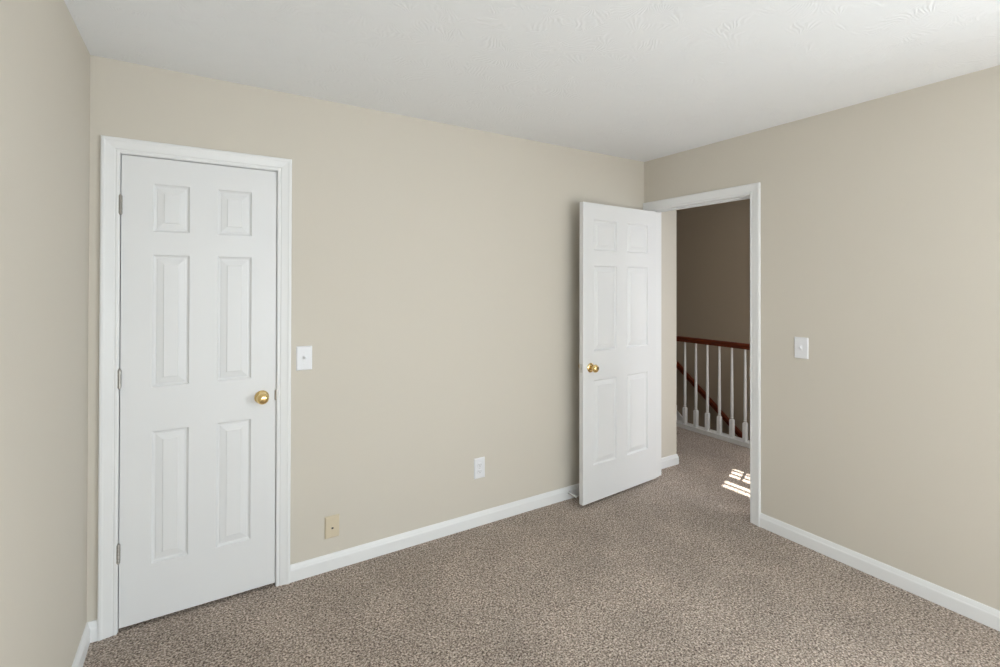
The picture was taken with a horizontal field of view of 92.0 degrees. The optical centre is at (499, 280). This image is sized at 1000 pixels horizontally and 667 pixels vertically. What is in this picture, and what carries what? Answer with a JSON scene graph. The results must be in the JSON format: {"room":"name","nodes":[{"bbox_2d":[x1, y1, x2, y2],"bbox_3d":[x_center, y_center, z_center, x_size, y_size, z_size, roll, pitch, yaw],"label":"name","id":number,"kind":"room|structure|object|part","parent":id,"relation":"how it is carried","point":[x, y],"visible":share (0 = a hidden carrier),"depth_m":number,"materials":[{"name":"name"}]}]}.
{"room":"empty bedroom","nodes":[
{"label":"empty bedroom","id":0,"kind":"room"},
{"bbox_2d":[0,0,89,666],"bbox_3d":[-0.628,0.269,0.150,0.115,2.440,4.300,0,0,-32],"label":"wall","id":1,"kind":"structure","parent":0,"point":[45,58],"depth_m":1.43,"materials":[{"name":"beige paint"}]},
{"bbox_2d":[72,622,89,666],"bbox_3d":[-0.576,1.448,0.178,0.014,0.083,4.300,0,0,-32],"label":"baseboard","id":2,"kind":"structure","parent":1,"relation":"attached to","point":[81,653],"depth_m":1.90,"materials":[{"name":"white paint"}]},
{"bbox_2d":[87,55,643,621],"bbox_3d":[-0.373,0.285,2.904,3.448,2.440,0.115,0,0,-32],"label":"wall","id":3,"kind":"structure","parent":0,"point":[435,267],"depth_m":2.73,"materials":[{"name":"beige paint"}]},
{"bbox_2d":[87,619,96,642],"bbox_3d":[-1.694,1.456,2.006,0.037,0.083,0.014,0,0,-32],"label":"baseboard","id":4,"kind":"structure","parent":3,"relation":"attached to","point":[92,624],"depth_m":2.00,"materials":[{"name":"white paint"}]},
{"bbox_2d":[97,135,291,640],"bbox_3d":[-1.390,0.445,2.264,0.744,2.108,0.132,0,0,-32],"label":"trim","id":5,"kind":"structure","parent":3,"relation":"attached to","point":[112,149],"depth_m":2.06,"materials":[{"name":"white paint"}]},
{"bbox_2d":[116,155,276,628],"bbox_3d":[-1.360,0.471,2.209,0.616,2.023,0.098,0,0,-32],"label":"door","id":6,"kind":"structure","parent":3,"relation":"in","point":[196,384],"depth_m":2.21,"materials":[{"name":"white paint"}]},
{"bbox_3d":[-1.480,0.951,2.170,0.119,0.559,0.033,0,0,-32],"label":"panel","id":7,"kind":"part","parent":6,"relation":"part of","materials":[{"name":"white paint"}]},
{"bbox_3d":[-1.479,0.176,2.174,0.119,0.564,0.033,0,0,-32],"label":"panel","id":8,"kind":"part","parent":6,"relation":"part of","materials":[{"name":"white paint"}]},
{"bbox_3d":[-1.478,-0.322,2.177,0.119,0.193,0.033,0,0,-32],"label":"panel","id":9,"kind":"part","parent":6,"relation":"part of","materials":[{"name":"white paint"}]},
{"bbox_3d":[-1.269,0.952,2.300,0.125,0.559,0.033,0,0,-32],"label":"panel","id":10,"kind":"part","parent":6,"relation":"part of","materials":[{"name":"white paint"}]},
{"bbox_3d":[-1.267,0.177,2.305,0.125,0.564,0.033,0,0,-32],"label":"panel","id":11,"kind":"part","parent":6,"relation":"part of","materials":[{"name":"white paint"}]},
{"bbox_3d":[-1.266,-0.321,2.308,0.125,0.193,0.033,0,0,-32],"label":"panel","id":12,"kind":"part","parent":6,"relation":"part of","materials":[{"name":"white paint"}]},
{"bbox_3d":[-1.140,0.564,2.319,0.054,0.054,0.053,0,0,-32],"label":"knob","id":13,"kind":"part","parent":6,"relation":"part of","materials":[{"name":"gold metal"}]},
{"bbox_2d":[296,346,311,370],"bbox_3d":[-0.987,0.391,2.442,0.076,0.122,0.024,0,0,-32],"label":"light switch","id":14,"kind":"object","parent":3,"relation":"attached to","point":[303,353],"visible":1,"depth_m":2.44,"materials":[{"name":"white plastic"}]},
{"bbox_2d":[325,514,338,538],"bbox_3d":[-0.873,1.280,2.516,0.074,0.114,0.011,0,0,-32],"label":"cable jack","id":15,"kind":"object","parent":3,"relation":"attached to","point":[331,522],"visible":1,"depth_m":2.51,"materials":[{"name":"beige plastic"}]},
{"bbox_2d":[290,483,578,582],"bbox_3d":[0.036,1.465,3.078,2.558,0.083,0.014,0,0,-32],"label":"baseboard","id":16,"kind":"structure","parent":3,"relation":"attached to","point":[339,559],"depth_m":2.77,"materials":[{"name":"white paint"}]},
{"bbox_2d":[474,457,484,478],"bbox_3d":[-0.126,1.155,2.981,0.076,0.126,0.009,0,0,-32],"label":"wall outlet","id":17,"kind":"object","parent":3,"relation":"attached to","point":[479,463],"visible":1,"depth_m":2.98,"materials":[{"name":"white plastic"}]},
{"bbox_2d":[64,0,999,208],"bbox_3d":[1.015,-0.982,2.929,5.823,0.100,7.515,0,0,-32],"label":"ceiling","id":18,"kind":"structure","parent":0,"point":[638,80],"depth_m":2.00,"materials":[{"name":"white paint"}]},
{"bbox_2d":[83,426,999,666],"bbox_3d":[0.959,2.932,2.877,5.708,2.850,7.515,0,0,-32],"label":"floor","id":19,"kind":"structure","parent":0,"point":[671,569],"depth_m":2.23,"materials":[{"name":"carpet"}]},
{"bbox_2d":[676,336,749,447],"bbox_3d":[2.332,1.098,4.338,0.110,1.320,3.670,0,0,-32],"label":"balustrade","id":20,"kind":"object","parent":19,"relation":"on","point":[684,424],"visible":0.23,"depth_m":4.67,"materials":[{"name":"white wood"}]},
{"bbox_3d":[2.352,0.601,4.311,0.060,0.054,3.600,0,0,-32],"label":"handrail","id":21,"kind":"part","parent":20,"relation":"part of","materials":[{"name":"brown wood"}]},
{"bbox_3d":[2.353,1.496,4.309,0.096,0.045,3.600,0,0,-32],"label":"rail","id":22,"kind":"part","parent":20,"relation":"part of","materials":[{"name":"white paint"}]},
{"bbox_2d":[661,210,675,457],"bbox_3d":[0.552,0.299,5.191,0.303,2.440,2.972,0,0,-32],"label":"wall","id":23,"kind":"structure","parent":0,"point":[668,219],"depth_m":3.95,"materials":[{"name":"beige paint"}]},
{"bbox_2d":[661,454,678,468],"bbox_3d":[0.559,1.478,5.182,0.316,0.083,2.986,0,0,-32],"label":"baseboard","id":24,"kind":"structure","parent":23,"relation":"attached to","point":[672,460],"depth_m":3.94,"materials":[{"name":"white paint"}]},
{"bbox_2d":[676,199,749,439],"bbox_3d":[2.827,1.680,5.401,0.115,5.190,5.200,0,0,-32],"label":"wall","id":25,"kind":"structure","parent":0,"point":[713,241],"depth_m":5.75,"materials":[{"name":"beige paint"}]},
{"bbox_2d":[677,410,681,420],"bbox_3d":[2.973,2.924,5.027,0.020,2.797,3.020,0,0,-32],"label":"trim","id":26,"kind":"structure","parent":25,"relation":"attached to","point":[679,416],"depth_m":6.14,"materials":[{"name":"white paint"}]},
{"bbox_2d":[676,360,748,439],"bbox_3d":[2.847,1.931,5.177,0.085,2.432,3.000,0,0,-32],"label":"stair handrail","id":27,"kind":"object","parent":25,"relation":"attached to","point":[679,367],"visible":0.02,"depth_m":5.75,"materials":[{"name":"brown wood"}]},
{"bbox_2d":[644,65,999,610],"bbox_3d":[2.296,0.285,1.977,0.115,2.440,4.328,0,0,-32],"label":"wall","id":28,"kind":"structure","parent":0,"point":[880,217],"depth_m":2.44,"materials":[{"name":"beige paint"}]},
{"bbox_2d":[578,202,655,505],"bbox_3d":[0.860,0.484,3.456,0.802,2.022,0.160,0,0,-36],"label":"door","id":29,"kind":"structure","parent":28,"relation":"in","point":[617,365],"depth_m":3.41,"materials":[{"name":"white paint"}]},
{"bbox_3d":[0.630,0.584,3.223,0.054,0.054,0.053,0,0,-36],"label":"knob","id":30,"kind":"part","parent":29,"relation":"part of","materials":[{"name":"gold metal"}]},
{"bbox_3d":[0.717,0.962,3.350,0.215,0.559,0.033,0,0,-36],"label":"panel","id":31,"kind":"part","parent":29,"relation":"part of","materials":[{"name":"white paint"}]},
{"bbox_3d":[0.719,-0.311,3.357,0.215,0.193,0.033,0,0,-36],"label":"panel","id":32,"kind":"part","parent":29,"relation":"part of","materials":[{"name":"white paint"}]},
{"bbox_3d":[0.718,0.187,3.354,0.215,0.564,0.033,0,0,-36],"label":"panel","id":33,"kind":"part","parent":29,"relation":"part of","materials":[{"name":"white paint"}]},
{"bbox_3d":[1.000,-0.310,3.560,0.217,0.193,0.033,0,0,-36],"label":"panel","id":34,"kind":"part","parent":29,"relation":"part of","materials":[{"name":"white paint"}]},
{"bbox_3d":[0.999,0.189,3.558,0.217,0.564,0.033,0,0,-36],"label":"panel","id":35,"kind":"part","parent":29,"relation":"part of","materials":[{"name":"white paint"}]},
{"bbox_3d":[0.998,0.963,3.553,0.217,0.559,0.033,0,0,-36],"label":"panel","id":36,"kind":"part","parent":29,"relation":"part of","materials":[{"name":"white paint"}]},
{"bbox_2d":[643,182,760,526],"bbox_3d":[1.414,0.452,3.401,0.149,2.118,0.922,0,0,-32],"label":"trim","id":37,"kind":"structure","parent":28,"relation":"attached to","point":[752,191],"depth_m":3.02,"materials":[{"name":"white paint"}]},
{"bbox_2d":[794,337,808,358],"bbox_3d":[1.722,0.384,2.771,0.024,0.122,0.076,0,0,-32],"label":"light switch","id":38,"kind":"object","parent":28,"relation":"attached to","point":[801,344],"visible":1,"depth_m":2.77,"materials":[{"name":"white plastic"}]},
{"bbox_2d":[760,513,999,630],"bbox_3d":[2.489,1.462,1.534,0.014,0.083,3.378,0,0,-32],"label":"baseboard","id":39,"kind":"structure","parent":28,"relation":"attached to","point":[979,612],"depth_m":2.41,"materials":[{"name":"white paint"}]}
]}

